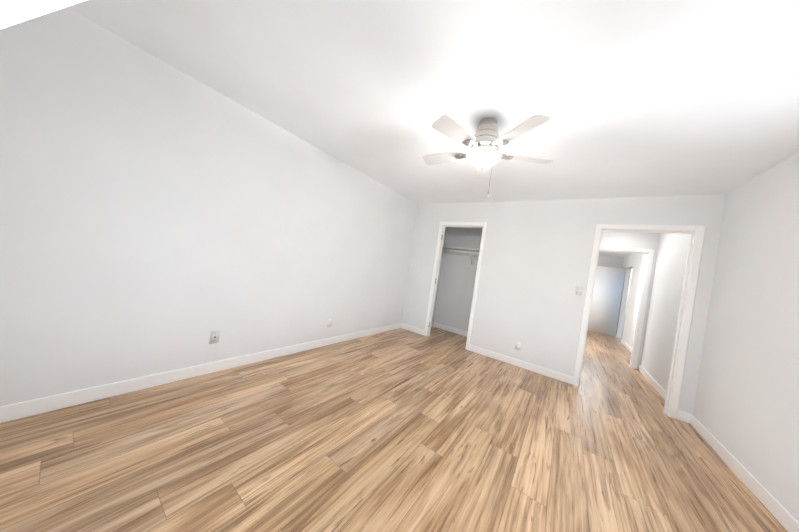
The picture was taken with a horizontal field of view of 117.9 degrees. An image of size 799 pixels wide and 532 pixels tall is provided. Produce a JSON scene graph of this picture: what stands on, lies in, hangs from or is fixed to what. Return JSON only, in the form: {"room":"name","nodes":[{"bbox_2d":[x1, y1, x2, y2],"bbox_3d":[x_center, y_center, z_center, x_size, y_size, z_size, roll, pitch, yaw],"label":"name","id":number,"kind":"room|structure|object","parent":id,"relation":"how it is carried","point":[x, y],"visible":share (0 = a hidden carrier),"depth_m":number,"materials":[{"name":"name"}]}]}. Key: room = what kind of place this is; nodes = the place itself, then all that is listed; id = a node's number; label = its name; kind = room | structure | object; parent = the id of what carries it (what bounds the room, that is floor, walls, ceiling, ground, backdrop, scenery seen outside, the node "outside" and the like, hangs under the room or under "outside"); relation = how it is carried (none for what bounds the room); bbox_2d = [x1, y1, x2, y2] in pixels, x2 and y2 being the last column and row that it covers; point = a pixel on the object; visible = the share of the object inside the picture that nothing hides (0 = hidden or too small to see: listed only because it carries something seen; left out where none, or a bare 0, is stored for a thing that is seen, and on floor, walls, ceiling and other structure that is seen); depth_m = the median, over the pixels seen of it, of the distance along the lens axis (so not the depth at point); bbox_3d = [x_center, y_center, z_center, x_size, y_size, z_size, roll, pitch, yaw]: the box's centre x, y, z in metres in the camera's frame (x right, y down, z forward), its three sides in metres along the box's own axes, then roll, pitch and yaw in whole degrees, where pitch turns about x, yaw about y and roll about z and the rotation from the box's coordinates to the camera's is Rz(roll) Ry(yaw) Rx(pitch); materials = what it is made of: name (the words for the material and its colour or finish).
{"room":"empty bedroom","nodes":[
{"label":"empty bedroom","id":0,"kind":"room"},
{"bbox_2d":[0,0,417,405],"bbox_3d":[-1.066,-0.164,3.000,0.110,2.440,4.470,8,1,35],"label":"wall","id":1,"kind":"structure","parent":0,"point":[157,215],"depth_m":1.78,"materials":[{"name":"paint"}]},
{"bbox_2d":[0,323,399,422],"bbox_3d":[-1.180,1.002,2.972,0.018,0.100,4.250,8,1,35],"label":"baseboard","id":2,"kind":"structure","parent":1,"relation":"attached to","point":[10,412],"depth_m":1.87,"materials":[{"name":"white paint"}]},
{"bbox_2d":[209,330,219,343],"bbox_3d":[-1.683,0.650,2.195,0.016,0.115,0.070,8,1,35],"label":"outlet","id":3,"kind":"object","parent":1,"relation":"attached to","point":[214,336],"visible":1,"depth_m":2.19,"materials":[{"name":"white plastic"}]},
{"bbox_2d":[327,318,331,326],"bbox_3d":[-0.947,0.767,3.259,0.008,0.115,0.070,8,1,35],"label":"outlet","id":4,"kind":"object","parent":1,"relation":"attached to","point":[329,322],"visible":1,"depth_m":3.25,"materials":[{"name":"white plastic"}]},
{"bbox_2d":[0,327,787,531],"bbox_3d":[2.139,1.565,4.411,4.400,0.100,10.920,8,1,35],"label":"floor","id":5,"kind":"structure","parent":0,"point":[405,430],"depth_m":1.55,"materials":[{"name":"brown wood"}]},
{"bbox_2d":[55,0,798,256],"bbox_3d":[2.498,-0.950,4.391,4.400,0.100,10.920,8,1,35],"label":"ceiling","id":6,"kind":"structure","parent":0,"point":[641,98],"depth_m":1.51,"materials":[{"name":"white paint"}]},
{"bbox_2d":[422,115,552,196],"bbox_3d":[0.626,-0.832,1.921,0.999,0.622,1.044,8,1,35],"label":"ceiling fan","id":7,"kind":"object","parent":6,"relation":"hanging from","point":[485,142],"visible":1,"depth_m":1.81,"materials":[{"name":"white metal"}]},
{"bbox_2d":[432,227,482,331],"bbox_3d":[1.256,0.154,4.571,1.530,2.440,0.800,8,1,35],"label":"wall","id":8,"kind":"structure","parent":0,"point":[455,290],"depth_m":4.96,"materials":[{"name":"paint"}]},
{"bbox_2d":[431,322,467,336],"bbox_3d":[1.059,1.309,4.535,1.310,0.100,0.690,8,1,35],"label":"baseboard","id":9,"kind":"structure","parent":8,"relation":"attached to","point":[450,329],"depth_m":4.96,"materials":[{"name":"white paint"}]},
{"bbox_2d":[442,246,479,263],"bbox_3d":[1.382,-0.188,4.676,1.310,0.293,0.315,8,1,35],"label":"shelf","id":10,"kind":"object","parent":8,"relation":"attached to","point":[462,250],"visible":0.44,"depth_m":4.78,"materials":[{"name":"white paint"}]},
{"bbox_2d":[401,194,725,414],"bbox_3d":[1.796,0.239,3.628,3.890,2.440,0.110,8,1,35],"label":"wall","id":11,"kind":"structure","parent":0,"point":[535,264],"depth_m":3.39,"materials":[{"name":"paint"}]},
{"bbox_2d":[400,323,424,334],"bbox_3d":[0.252,1.193,4.546,0.503,0.100,0.013,8,1,35],"label":"baseboard","id":12,"kind":"structure","parent":11,"relation":"attached to","point":[417,330],"depth_m":4.54,"materials":[{"name":"white paint"}]},
{"bbox_2d":[424,222,486,349],"bbox_3d":[0.968,0.313,4.201,0.740,2.050,0.114,8,1,35],"label":"door frame","id":13,"kind":"structure","parent":11,"relation":"attached to","point":[436,278],"depth_m":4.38,"materials":[{"name":"white paint"}]},
{"bbox_2d":[515,342,520,350],"bbox_3d":[1.734,1.171,3.514,0.070,0.115,0.008,8,1,35],"label":"outlet","id":14,"kind":"object","parent":11,"relation":"attached to","point":[518,346],"visible":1,"depth_m":3.51,"materials":[{"name":"white plastic"}]},
{"bbox_2d":[469,345,573,383],"bbox_3d":[1.694,1.407,3.518,1.379,0.100,0.013,8,1,35],"label":"baseboard","id":15,"kind":"structure","parent":11,"relation":"attached to","point":[544,371],"depth_m":3.45,"materials":[{"name":"white paint"}]},
{"bbox_2d":[575,286,582,294],"bbox_3d":[2.357,0.323,3.154,0.070,0.115,0.012,8,1,35],"label":"light switch","id":16,"kind":"object","parent":11,"relation":"attached to","point":[579,289],"visible":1,"depth_m":3.15,"materials":[{"name":"white plastic"}]},
{"bbox_2d":[573,224,705,418],"bbox_3d":[2.793,0.558,2.893,0.914,2.102,0.128,8,1,35],"label":"door frame","id":17,"kind":"structure","parent":11,"relation":"attached to","point":[688,312],"depth_m":2.67,"materials":[{"name":"white paint"}]},
{"bbox_2d":[597,256,623,267],"bbox_3d":[5.622,0.746,8.554,3.240,2.440,0.110,8,1,35],"label":"wall","id":18,"kind":"structure","parent":0,"point":[605,261],"depth_m":7.74,"materials":[{"name":"grey paint"}]},
{"bbox_2d":[600,231,659,369],"bbox_3d":[3.167,0.423,5.052,3.470,2.440,0.110,8,1,35],"label":"wall","id":19,"kind":"structure","parent":0,"point":[638,240],"depth_m":4.28,"materials":[{"name":"paint"}]},
{"bbox_2d":[599,247,653,368],"bbox_3d":[3.931,0.708,4.482,0.914,2.102,0.128,8,1,35],"label":"door frame","id":20,"kind":"structure","parent":19,"relation":"attached to","point":[643,306],"depth_m":4.20,"materials":[{"name":"white paint"}]},
{"bbox_2d":[616,253,645,347],"bbox_3d":[5.782,0.790,5.881,0.110,2.440,4.290,8,1,35],"label":"wall","id":21,"kind":"structure","parent":0,"point":[634,261],"depth_m":6.08,"materials":[{"name":"grey paint"}]},
{"bbox_2d":[588,266,624,336],"bbox_3d":[6.176,1.034,7.318,0.810,2.030,0.171,8,1,35],"label":"room door","id":22,"kind":"structure","parent":21,"relation":"in","point":[606,300],"depth_m":7.25,"materials":[{"name":"white paint"}]},
{"bbox_2d":[621,340,631,352],"bbox_3d":[5.096,1.879,5.256,0.018,0.100,2.648,8,1,35],"label":"baseboard","id":23,"kind":"structure","parent":21,"relation":"attached to","point":[626,345],"depth_m":5.77,"materials":[{"name":"white paint"}]},
{"bbox_2d":[640,233,689,391],"bbox_3d":[3.844,0.533,3.369,0.110,2.440,1.850,8,1,35],"label":"wall","id":24,"kind":"structure","parent":0,"point":[664,305],"depth_m":3.49,"materials":[{"name":"paint"}]},
{"bbox_2d":[638,364,665,399],"bbox_3d":[3.629,1.684,3.413,0.013,0.100,1.850,8,1,35],"label":"baseboard","id":25,"kind":"structure","parent":24,"relation":"attached to","point":[660,390],"depth_m":3.44,"materials":[{"name":"white paint"}]},
{"bbox_2d":[693,151,798,521],"bbox_3d":[2.047,0.298,0.713,0.110,2.440,4.360,8,1,35],"label":"wall","id":26,"kind":"structure","parent":0,"point":[746,410],"depth_m":1.86,"materials":[{"name":"paint"}]},
{"bbox_2d":[684,412,798,531],"bbox_3d":[1.856,1.452,0.807,0.030,0.100,4.250,8,1,35],"label":"baseboard","id":27,"kind":"structure","parent":26,"relation":"attached to","point":[784,517],"depth_m":1.72,"materials":[{"name":"white paint"}]}
]}

